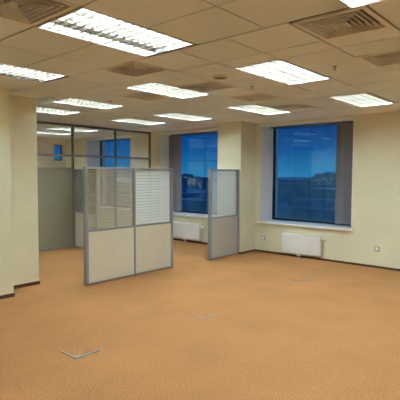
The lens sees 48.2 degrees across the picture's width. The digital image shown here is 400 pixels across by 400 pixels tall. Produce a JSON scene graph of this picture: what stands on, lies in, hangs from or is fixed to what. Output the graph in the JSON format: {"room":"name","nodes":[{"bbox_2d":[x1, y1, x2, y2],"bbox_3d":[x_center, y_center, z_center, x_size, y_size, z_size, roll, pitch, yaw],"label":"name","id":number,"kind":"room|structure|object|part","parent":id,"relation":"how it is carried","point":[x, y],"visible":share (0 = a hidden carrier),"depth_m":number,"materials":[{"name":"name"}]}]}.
{"room":"open-plan office","nodes":[
{"label":"open-plan office","id":0,"kind":"room"},
{"bbox_2d":[0,88,38,293],"bbox_3d":[-3.519,-0.136,6.353,1.340,3.030,2.320,3,4,41],"label":"wall","id":1,"kind":"structure","parent":0,"point":[19,244],"depth_m":6.81,"materials":[{"name":"beige paint"}]},
{"bbox_2d":[0,279,39,299],"bbox_3d":[-3.521,1.342,6.433,1.354,0.069,2.348,3,4,41],"label":"baseboard","id":2,"kind":"structure","parent":1,"relation":"attached to","point":[36,282],"depth_m":6.87,"materials":[{"name":"brown wood"}]},
{"bbox_2d":[37,137,65,167],"bbox_3d":[-7.667,-0.567,12.029,0.200,3.200,10.620,3,4,41],"label":"wall","id":3,"kind":"structure","parent":0,"point":[44,145],"depth_m":14.86,"materials":[{"name":"paint"}]},
{"bbox_2d":[54,145,61,160],"bbox_3d":[-4.875,-1.608,15.203,0.060,0.540,0.350,3,4,41],"label":"window","id":4,"kind":"structure","parent":3,"relation":"in","point":[54,145],"depth_m":15.30,"materials":[{"name":"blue glass"}]},
{"bbox_2d":[37,121,150,251],"bbox_3d":[-3.034,-0.335,10.728,0.080,2.930,4.950,3,4,41],"label":"wall","id":5,"kind":"structure","parent":0,"point":[55,185],"depth_m":10.53,"materials":[{"name":"metal"}]},
{"bbox_3d":[-3.451,0.179,10.283,0.024,1.850,1.194,3,4,41],"label":"frosted panel","id":6,"kind":"part","parent":5,"relation":"part of","materials":[{"name":"grey glass"}]},
{"bbox_3d":[-3.041,1.102,10.811,0.070,0.050,4.950,3,4,41],"label":"rail","id":7,"kind":"part","parent":5,"relation":"part of","materials":[{"name":"grey metal"}]},
{"bbox_3d":[-3.031,-1.059,10.687,0.070,0.050,4.950,3,4,41],"label":"transom rail","id":8,"kind":"part","parent":5,"relation":"part of","materials":[{"name":"grey metal"}]},
{"bbox_3d":[-3.027,-1.773,10.646,0.080,0.050,4.950,3,4,41],"label":"head rail","id":9,"kind":"part","parent":5,"relation":"part of","materials":[{"name":"metal"}]},
{"bbox_2d":[79,169,114,226],"bbox_3d":[-2.632,0.124,11.225,0.022,1.840,1.214,3,4,41],"label":"blind","id":10,"kind":"object","parent":5,"relation":"attached to","point":[109,181],"depth_m":11.48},
{"bbox_2d":[0,240,399,399],"bbox_3d":[-1.505,1.429,6.733,16.200,0.120,10.620,3,4,41],"label":"floor","id":11,"kind":"structure","parent":0,"point":[334,334],"depth_m":5.00,"materials":[{"name":"orange carpet"}]},
{"bbox_2d":[61,344,98,358],"bbox_3d":[-1.189,1.496,4.427,0.264,0.013,0.264,3,4,41],"label":"floor outlet","id":12,"kind":"object","parent":11,"relation":"on","point":[77,352],"visible":1,"depth_m":4.42,"materials":[{"name":"orange carpet"}]},
{"bbox_2d":[73,169,98,247],"bbox_3d":[-2.656,0.215,10.420,0.920,1.870,0.068,3,4,41],"label":"wall","id":13,"kind":"structure","parent":11,"relation":"on","point":[78,213],"depth_m":10.55,"materials":[{"name":"grey metal"}]},
{"bbox_3d":[-2.983,0.209,10.706,0.052,1.823,0.068,3,4,41],"label":"post","id":14,"kind":"part","parent":13,"relation":"part of","materials":[{"name":"grey metal"}]},
{"bbox_2d":[76,171,94,211],"bbox_3d":[-2.654,-0.204,10.396,0.800,0.950,0.018,3,4,41],"label":"blind","id":15,"kind":"object","parent":13,"relation":"attached to","point":[78,178],"depth_m":10.52,"materials":[{"name":"white plastic"}]},
{"bbox_3d":[-2.659,0.710,10.448,0.816,0.811,0.048,3,4,41],"label":"panel","id":16,"kind":"part","parent":13,"relation":"part of","materials":[{"name":"beige laminate"}]},
{"bbox_3d":[-2.652,-0.701,10.367,0.920,0.035,0.068,3,4,41],"label":"rail","id":17,"kind":"part","parent":13,"relation":"part of","materials":[{"name":"grey metal"}]},
{"bbox_3d":[-2.330,0.244,10.135,0.052,1.823,0.068,3,4,41],"label":"post","id":18,"kind":"part","parent":13,"relation":"part of","materials":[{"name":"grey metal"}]},
{"bbox_2d":[83,167,172,285],"bbox_3d":[-1.164,0.379,7.696,0.068,1.870,1.930,3,4,41],"label":"wall","id":19,"kind":"structure","parent":11,"relation":"on","point":[115,252],"depth_m":7.65,"materials":[{"name":"grey metal"}]},
{"bbox_3d":[-1.783,0.428,6.991,0.068,1.823,0.052,3,4,41],"label":"post","id":20,"kind":"part","parent":19,"relation":"part of","materials":[{"name":"grey metal"}]},
{"bbox_2d":[88,170,132,228],"bbox_3d":[-1.457,-0.023,7.335,0.022,0.950,0.914,3,4,41],"label":"blind","id":21,"kind":"object","parent":19,"relation":"attached to","point":[123,226],"depth_m":7.32,"materials":[{"name":"white plastic"}]},
{"bbox_3d":[-1.460,0.471,7.364,0.058,0.030,0.930,3,4,41],"label":"rail","id":22,"kind":"part","parent":19,"relation":"part of","materials":[{"name":"grey metal"}]},
{"bbox_3d":[-1.462,0.891,7.388,0.048,0.811,0.930,3,4,41],"label":"panel","id":23,"kind":"part","parent":19,"relation":"part of","materials":[{"name":"beige laminate"}]},
{"bbox_3d":[-1.464,1.306,7.412,0.058,0.020,0.930,3,4,41],"label":"rail","id":24,"kind":"part","parent":19,"relation":"part of","materials":[{"name":"grey metal"}]},
{"bbox_3d":[-1.160,-0.537,7.643,0.068,0.035,1.930,3,4,41],"label":"rail","id":25,"kind":"part","parent":19,"relation":"part of","materials":[{"name":"grey metal"}]},
{"bbox_3d":[-1.141,0.389,7.723,0.068,1.823,0.036,3,4,41],"label":"post","id":26,"kind":"part","parent":19,"relation":"part of","materials":[{"name":"grey metal"}]},
{"bbox_2d":[136,170,169,224],"bbox_3d":[-0.844,-0.060,8.035,0.036,0.950,0.844,3,4,41],"label":"blind","id":27,"kind":"object","parent":19,"relation":"attached to","point":[142,190],"depth_m":8.03,"materials":[{"name":"white plastic"}]},
{"bbox_3d":[-0.846,0.434,8.063,0.058,0.030,0.860,3,4,41],"label":"rail","id":28,"kind":"part","parent":19,"relation":"part of","materials":[{"name":"grey metal"}]},
{"bbox_3d":[-0.848,0.854,8.087,0.048,0.811,0.860,3,4,41],"label":"panel","id":29,"kind":"part","parent":19,"relation":"part of","materials":[{"name":"beige laminate"}]},
{"bbox_3d":[-0.850,1.269,8.111,0.058,0.020,0.860,3,4,41],"label":"rail","id":30,"kind":"part","parent":19,"relation":"part of","materials":[{"name":"grey metal"}]},
{"bbox_3d":[-0.546,0.352,8.402,0.068,1.823,0.052,3,4,41],"label":"post","id":31,"kind":"part","parent":19,"relation":"part of","materials":[{"name":"grey metal"}]},
{"bbox_2d":[188,311,214,318],"bbox_3d":[0.014,1.438,5.582,0.255,0.008,0.254,3,4,41],"label":"floor outlet","id":32,"kind":"object","parent":11,"relation":"on","point":[199,314],"visible":1,"depth_m":5.59,"materials":[{"name":"orange carpet"}]},
{"bbox_2d":[208,169,238,259],"bbox_3d":[0.511,0.282,9.516,0.068,1.870,0.990,3,4,41],"label":"wall","id":33,"kind":"structure","parent":11,"relation":"on","point":[223,231],"depth_m":9.47,"materials":[{"name":"grey metal"}]},
{"bbox_3d":[0.202,0.312,9.164,0.068,1.823,0.052,3,4,41],"label":"post","id":34,"kind":"part","parent":33,"relation":"part of","materials":[{"name":"grey metal"}]},
{"bbox_2d":[212,171,234,216],"bbox_3d":[0.513,-0.137,9.492,0.022,0.950,0.870,3,4,41],"label":"glass pane","id":35,"kind":"object","parent":33,"relation":"attached to","point":[223,188],"depth_m":9.47,"materials":[{"name":"glass"}]},
{"bbox_3d":[0.516,-0.634,9.463,0.068,0.035,0.990,3,4,41],"label":"rail","id":36,"kind":"part","parent":33,"relation":"part of","materials":[{"name":"grey metal"}]},
{"bbox_3d":[0.511,0.357,9.520,0.058,0.030,0.886,3,4,41],"label":"rail","id":37,"kind":"part","parent":33,"relation":"part of","materials":[{"name":"grey metal"}]},
{"bbox_3d":[0.509,0.777,9.544,0.048,0.811,0.886,3,4,41],"label":"panel","id":38,"kind":"part","parent":33,"relation":"part of","materials":[{"name":"grey laminate"}]},
{"bbox_3d":[0.820,0.275,9.869,0.068,1.823,0.052,3,4,41],"label":"post","id":39,"kind":"part","parent":33,"relation":"part of","materials":[{"name":"grey metal"}]},
{"bbox_2d":[217,121,255,250],"bbox_3d":[0.831,-0.340,10.254,0.660,3.030,0.570,3,4,41],"label":"column","id":40,"kind":"structure","parent":11,"relation":"on","point":[237,139],"depth_m":10.01,"materials":[{"name":"beige paint"}]},
{"bbox_2d":[238,249,254,253],"bbox_3d":[0.820,1.145,10.334,0.688,0.056,0.584,3,4,41],"label":"baseboard","id":41,"kind":"structure","parent":40,"relation":"attached to","point":[249,250],"depth_m":10.07,"materials":[{"name":"brown wood"}]},
{"bbox_2d":[291,277,309,281],"bbox_3d":[1.698,1.335,7.522,0.234,0.008,0.227,3,4,41],"label":"floor outlet","id":42,"kind":"object","parent":11,"relation":"on","point":[297,278],"visible":1,"depth_m":7.51,"materials":[{"name":"orange carpet"}]},
{"bbox_2d":[282,232,325,257],"bbox_3d":[2.188,0.980,9.434,0.981,0.502,0.116,3,4,41],"label":"radiator","id":43,"kind":"object","parent":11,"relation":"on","point":[299,244],"visible":1,"depth_m":9.40,"materials":[{"name":"white metal"}]},
{"bbox_2d":[282,232,321,236],"bbox_3d":[2.142,0.736,9.441,0.878,0.016,0.082,3,4,41],"label":"grille","id":44,"kind":"object","parent":43,"relation":"attached to","point":[283,234],"depth_m":9.47,"materials":[{"name":"white metal"}]},
{"bbox_2d":[385,282,399,287],"bbox_3d":[3.123,1.362,7.169,0.230,0.008,0.275,3,4,41],"label":"floor outlet","id":45,"kind":"object","parent":11,"relation":"on","point":[393,284],"visible":1,"depth_m":7.18,"materials":[{"name":"orange carpet"}]},
{"bbox_2d":[0,0,399,137],"bbox_3d":[-1.556,-1.685,6.479,16.200,0.274,10.420,3,4,41],"label":"ceiling","id":46,"kind":"structure","parent":0,"point":[225,35],"depth_m":4.58,"materials":[{"name":"beige tile"}]},
{"bbox_2d":[0,63,64,82],"bbox_3d":[-2.210,-1.525,5.117,0.612,0.104,1.152,3,4,41],"label":"ceiling light","id":47,"kind":"object","parent":46,"relation":"attached to","point":[10,71],"visible":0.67,"depth_m":5.33,"materials":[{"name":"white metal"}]},
{"bbox_2d":[0,0,78,26],"bbox_3d":[-1.290,-1.409,3.105,0.652,0.116,0.612,3,4,41],"label":"ceiling vent","id":48,"kind":"object","parent":46,"relation":"in","point":[31,13],"visible":0.99,"depth_m":3.21,"materials":[{"name":"beige metal"}]},
{"bbox_2d":[37,131,69,134],"bbox_3d":[-4.327,-1.980,12.872,0.592,0.104,1.192,3,4,41],"label":"ceiling light","id":49,"kind":"object","parent":46,"relation":"attached to","point":[43,132],"visible":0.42,"depth_m":13.06,"materials":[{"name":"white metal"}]},
{"bbox_2d":[36,106,80,114],"bbox_3d":[-2.856,-1.710,8.290,0.612,0.104,1.122,3,4,41],"label":"ceiling light","id":50,"kind":"object","parent":46,"relation":"attached to","point":[38,109],"visible":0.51,"depth_m":8.46,"materials":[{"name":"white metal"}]},
{"bbox_2d":[46,127,98,131],"bbox_3d":[-3.363,-1.918,11.864,0.612,0.104,1.242,3,4,41],"label":"ceiling light","id":51,"kind":"object","parent":46,"relation":"attached to","point":[56,128],"visible":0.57,"depth_m":11.89,"materials":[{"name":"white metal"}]},
{"bbox_2d":[51,98,122,108],"bbox_3d":[-1.861,-1.659,7.486,0.572,0.104,1.062,3,4,41],"label":"ceiling light","id":52,"kind":"object","parent":46,"relation":"attached to","point":[72,101],"visible":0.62,"depth_m":7.50,"materials":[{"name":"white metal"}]},
{"bbox_2d":[35,6,193,56],"bbox_3d":[-0.683,-1.441,3.797,0.652,0.104,1.172,3,4,41],"label":"ceiling light","id":53,"kind":"object","parent":46,"relation":"attached to","point":[82,23],"visible":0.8,"depth_m":3.77,"materials":[{"name":"white metal"}]},
{"bbox_2d":[99,55,169,77],"bbox_3d":[-0.737,-1.516,5.024,0.592,0.116,0.532,3,4,41],"label":"ceiling vent","id":54,"kind":"object","parent":46,"relation":"in","point":[135,69],"visible":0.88,"depth_m":5.01,"materials":[{"name":"beige metal"}]},
{"bbox_2d":[111,118,164,124],"bbox_3d":[-1.358,-1.801,9.999,0.612,0.104,1.132,3,4,41],"label":"ceiling light","id":55,"kind":"object","parent":46,"relation":"attached to","point":[129,120],"visible":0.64,"depth_m":10.02,"materials":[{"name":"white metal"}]},
{"bbox_2d":[119,92,172,100],"bbox_3d":[-0.809,-1.616,6.760,0.592,0.116,0.572,3,4,41],"label":"ceiling vent","id":56,"kind":"object","parent":46,"relation":"in","point":[144,96],"visible":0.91,"depth_m":6.74,"materials":[{"name":"beige metal"}]},
{"bbox_2d":[124,81,210,98],"bbox_3d":[-0.435,-1.584,6.293,0.572,0.104,1.142,3,4,41],"label":"ceiling light","id":57,"kind":"object","parent":46,"relation":"attached to","point":[152,87],"visible":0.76,"depth_m":6.29,"materials":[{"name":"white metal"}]},
{"bbox_2d":[154,112,213,120],"bbox_3d":[-0.326,-1.747,9.137,0.582,0.104,1.192,3,4,41],"label":"ceiling light","id":58,"kind":"object","parent":46,"relation":"attached to","point":[170,115],"visible":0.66,"depth_m":9.14,"materials":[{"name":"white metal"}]},
{"bbox_2d":[176,80,237,92],"bbox_3d":[0.093,-1.567,5.971,0.592,0.116,0.572,3,4,41],"label":"ceiling vent","id":59,"kind":"object","parent":46,"relation":"in","point":[209,85],"visible":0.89,"depth_m":5.95,"materials":[{"name":"beige metal"}]},
{"bbox_2d":[212,75,227,79],"bbox_3d":[0.239,-1.477,5.382,0.200,0.022,0.200,3,4,41],"label":"ceiling speaker","id":60,"kind":"object","parent":46,"relation":"attached to","point":[217,77],"visible":1,"depth_m":5.35,"materials":[{"name":"grey"}]},
{"bbox_2d":[227,92,280,101],"bbox_3d":[0.825,-1.611,6.805,0.592,0.116,0.592,3,4,41],"label":"ceiling vent","id":61,"kind":"object","parent":46,"relation":"in","point":[254,97],"visible":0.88,"depth_m":6.79,"materials":[{"name":"beige metal"}]},
{"bbox_2d":[227,104,290,114],"bbox_3d":[1.100,-1.680,8.097,0.562,0.104,1.242,3,4,41],"label":"ceiling light","id":62,"kind":"object","parent":46,"relation":"attached to","point":[254,108],"visible":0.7,"depth_m":8.09,"materials":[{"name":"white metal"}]},
{"bbox_2d":[234,59,330,84],"bbox_3d":[0.986,-1.513,5.178,0.582,0.104,1.192,3,4,41],"label":"ceiling light","id":63,"kind":"object","parent":46,"relation":"attached to","point":[279,70],"visible":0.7,"depth_m":5.15,"materials":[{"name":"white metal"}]},
{"bbox_2d":[270,103,316,110],"bbox_3d":[1.615,-1.659,7.706,0.592,0.116,0.592,3,4,41],"label":"ceiling vent","id":64,"kind":"object","parent":46,"relation":"in","point":[296,106],"visible":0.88,"depth_m":7.68,"materials":[{"name":"beige metal"}]},
{"bbox_2d":[292,5,392,40],"bbox_3d":[1.116,-1.419,3.485,0.572,0.116,0.572,3,4,41],"label":"ceiling vent","id":65,"kind":"object","parent":46,"relation":"in","point":[344,22],"visible":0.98,"depth_m":3.47,"materials":[{"name":"beige metal"}]},
{"bbox_2d":[338,0,384,8],"bbox_3d":[0.898,-1.359,2.494,0.612,0.104,1.192,3,4,41],"label":"ceiling light","id":66,"kind":"object","parent":46,"relation":"attached to","point":[351,4],"visible":1,"depth_m":3.08,"materials":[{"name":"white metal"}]},
{"bbox_2d":[330,92,393,106],"bbox_3d":[2.555,-1.610,7.005,0.552,0.104,1.212,3,4,41],"label":"ceiling light","id":67,"kind":"object","parent":46,"relation":"attached to","point":[360,99],"visible":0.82,"depth_m":6.98,"materials":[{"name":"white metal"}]},
{"bbox_2d":[355,49,399,67],"bbox_3d":[1.952,-1.471,4.453,0.592,0.116,0.572,3,4,41],"label":"ceiling vent","id":68,"kind":"object","parent":46,"relation":"in","point":[387,58],"visible":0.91,"depth_m":4.51,"materials":[{"name":"beige metal"}]},
{"bbox_2d":[66,111,399,267],"bbox_3d":[1.747,-0.425,10.338,16.200,3.200,0.770,3,4,41],"label":"wall","id":69,"kind":"structure","parent":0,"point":[376,144],"depth_m":8.65,"materials":[{"name":"beige paint"}]},
{"bbox_2d":[86,136,130,210],"bbox_3d":[-2.673,-0.826,14.092,2.220,2.212,0.620,3,4,41],"label":"window","id":70,"kind":"structure","parent":69,"relation":"attached to","point":[93,146],"depth_m":14.72,"materials":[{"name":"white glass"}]},
{"bbox_3d":[-2.495,-0.858,14.294,2.220,2.170,0.080,3,4,41],"label":"frame","id":71,"kind":"part","parent":70,"relation":"part of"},
{"bbox_2d":[117,169,148,225],"bbox_3d":[-1.812,0.074,12.161,0.022,1.840,1.164,3,4,41],"label":"blind","id":72,"kind":"object","parent":69,"relation":"attached to","point":[129,171],"depth_m":11.94,"materials":[{"name":"white plastic"}]},
{"bbox_2d":[173,221,203,241],"bbox_3d":[-0.298,0.843,11.607,1.051,0.502,0.116,3,4,41],"label":"radiator","id":73,"kind":"object","parent":69,"relation":"attached to","point":[193,231],"visible":0.95,"depth_m":11.55,"materials":[{"name":"white metal"}]},
{"bbox_2d":[160,129,217,218],"bbox_3d":[-0.069,-0.681,11.780,2.350,2.212,0.675,3,4,41],"label":"window","id":74,"kind":"structure","parent":69,"relation":"attached to","point":[164,137],"depth_m":12.31,"materials":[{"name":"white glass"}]},
{"bbox_3d":[-0.100,0.404,11.812,2.350,0.042,0.595,3,4,41],"label":"sill","id":75,"kind":"part","parent":74,"relation":"part of","materials":[{"name":"white laminate"}]},
{"bbox_3d":[0.127,-0.714,12.003,2.250,2.170,0.080,3,4,41],"label":"frame","id":76,"kind":"part","parent":74,"relation":"part of","materials":[{"name":"blue glass"}]},
{"bbox_2d":[173,237,207,243],"bbox_3d":[-0.308,1.061,11.699,2.840,0.056,0.016,3,4,41],"label":"baseboard","id":77,"kind":"structure","parent":69,"relation":"attached to","point":[180,239],"depth_m":11.60,"materials":[{"name":"brown wood"}]},
{"bbox_2d":[169,131,217,210],"bbox_3d":[-0.013,-0.722,11.859,2.193,2.120,0.115,3,4,41],"label":"vertical blind","id":78,"kind":"object","parent":69,"relation":"attached to","point":[175,140],"visible":0.71,"depth_m":12.38,"materials":[{"name":"fabric"}]},
{"bbox_3d":[-0.003,-1.762,11.795,2.180,0.035,0.040,3,4,41],"label":"head rail","id":79,"kind":"part","parent":78,"relation":"part of","materials":[{"name":"metal"}]},
{"bbox_2d":[44,102,399,139],"bbox_3d":[1.207,-1.768,9.636,16.200,0.104,0.890,3,4,41],"label":"trim","id":80,"kind":"structure","parent":69,"relation":"attached to","point":[396,106],"depth_m":9.39,"materials":[{"name":"white paint"}]},
{"bbox_2d":[256,118,353,231],"bbox_3d":[2.357,-0.548,9.660,2.260,2.212,0.675,3,4,41],"label":"window","id":81,"kind":"structure","parent":69,"relation":"attached to","point":[267,135],"depth_m":10.25,"materials":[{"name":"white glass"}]},
{"bbox_3d":[2.326,0.537,9.692,2.260,0.042,0.595,3,4,41],"label":"sill","id":82,"kind":"part","parent":81,"relation":"part of","materials":[{"name":"white laminate"}]},
{"bbox_2d":[271,121,353,224],"bbox_3d":[2.432,-0.587,9.723,2.106,2.120,0.111,3,4,41],"label":"vertical blind","id":83,"kind":"object","parent":69,"relation":"attached to","point":[344,151],"visible":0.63,"depth_m":9.22,"materials":[{"name":"fabric"}]},
{"bbox_3d":[2.434,-1.628,9.665,2.100,0.035,0.040,3,4,41],"label":"head rail","id":84,"kind":"part","parent":83,"relation":"part of","materials":[{"name":"metal"}]},
{"bbox_2d":[254,248,399,270],"bbox_3d":[4.416,1.321,7.570,8.400,0.056,0.016,3,4,41],"label":"baseboard","id":85,"kind":"structure","parent":69,"relation":"attached to","point":[259,250],"depth_m":9.06,"materials":[{"name":"brown wood"}]},
{"label":"outside","id":86,"kind":"structure","parent":0,"visible":0},
{"bbox_2d":[117,177,310,192],"bbox_3d":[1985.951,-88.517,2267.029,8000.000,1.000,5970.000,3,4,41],"label":"ground","id":87,"kind":"structure","parent":86,"point":[281,178],"depth_m":3013.03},
{"bbox_2d":[181,177,187,187],"bbox_3d":[-46.328,-42.291,1057.286,26.847,26.220,21.481,3,4,41],"label":"building","id":88,"kind":"structure","parent":87,"relation":"on","point":[184,180],"depth_m":1048.42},
{"bbox_2d":[182,173,192,185],"bbox_3d":[-36.382,-53.517,1185.879,38.761,33.976,12.803,3,4,41],"label":"building","id":89,"kind":"structure","parent":87,"relation":"on","point":[188,175],"depth_m":1173.89,"materials":[{"name":"blue"}]},
{"bbox_2d":[181,188,204,197],"bbox_3d":[-12.128,6.843,216.823,15.985,24.867,25.798,3,4,41],"label":"building","id":90,"kind":"structure","parent":87,"relation":"on","point":[184,194],"depth_m":215.22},
{"bbox_2d":[189,176,207,188],"bbox_3d":[-2.683,-36.859,955.598,36.929,27.456,18.616,3,4,41],"label":"building","id":91,"kind":"structure","parent":87,"relation":"on","point":[198,182],"depth_m":946.36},
{"bbox_2d":[181,193,216,212],"bbox_3d":[5.984,10.371,152.390,25.469,25.386,23.021,3,4,41],"label":"building","id":92,"kind":"structure","parent":87,"relation":"on","point":[200,204],"depth_m":144.51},
{"bbox_2d":[277,180,335,201],"bbox_3d":[53.295,4.260,229.598,40.153,29.178,23.713,3,4,41],"label":"building","id":93,"kind":"structure","parent":87,"relation":"on","point":[294,188],"depth_m":221.59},
{"bbox_2d":[277,197,347,225],"bbox_3d":[30.998,12.398,119.053,43.930,25.400,20.001,3,4,41],"label":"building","id":94,"kind":"structure","parent":87,"relation":"on","point":[318,209],"depth_m":112.49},
{"bbox_2d":[307,179,330,183],"bbox_3d":[149.997,-14.890,595.199,39.010,26.387,27.242,3,4,41],"label":"building","id":95,"kind":"structure","parent":87,"relation":"on","point":[320,181],"depth_m":586.25,"materials":[{"name":"blue"}]},
{"bbox_2d":[303,188,335,198],"bbox_3d":[53.385,9.242,142.584,36.272,29.214,18.107,3,4,41],"label":"building","id":96,"kind":"structure","parent":87,"relation":"on","point":[329,193],"depth_m":143.63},
{"bbox_2d":[315,172,335,183],"bbox_3d":[207.217,-26.223,712.917,40.607,36.051,22.970,3,4,41],"label":"building","id":97,"kind":"structure","parent":87,"relation":"on","point":[331,176],"depth_m":704.56,"materials":[{"name":"blue"}]}
]}

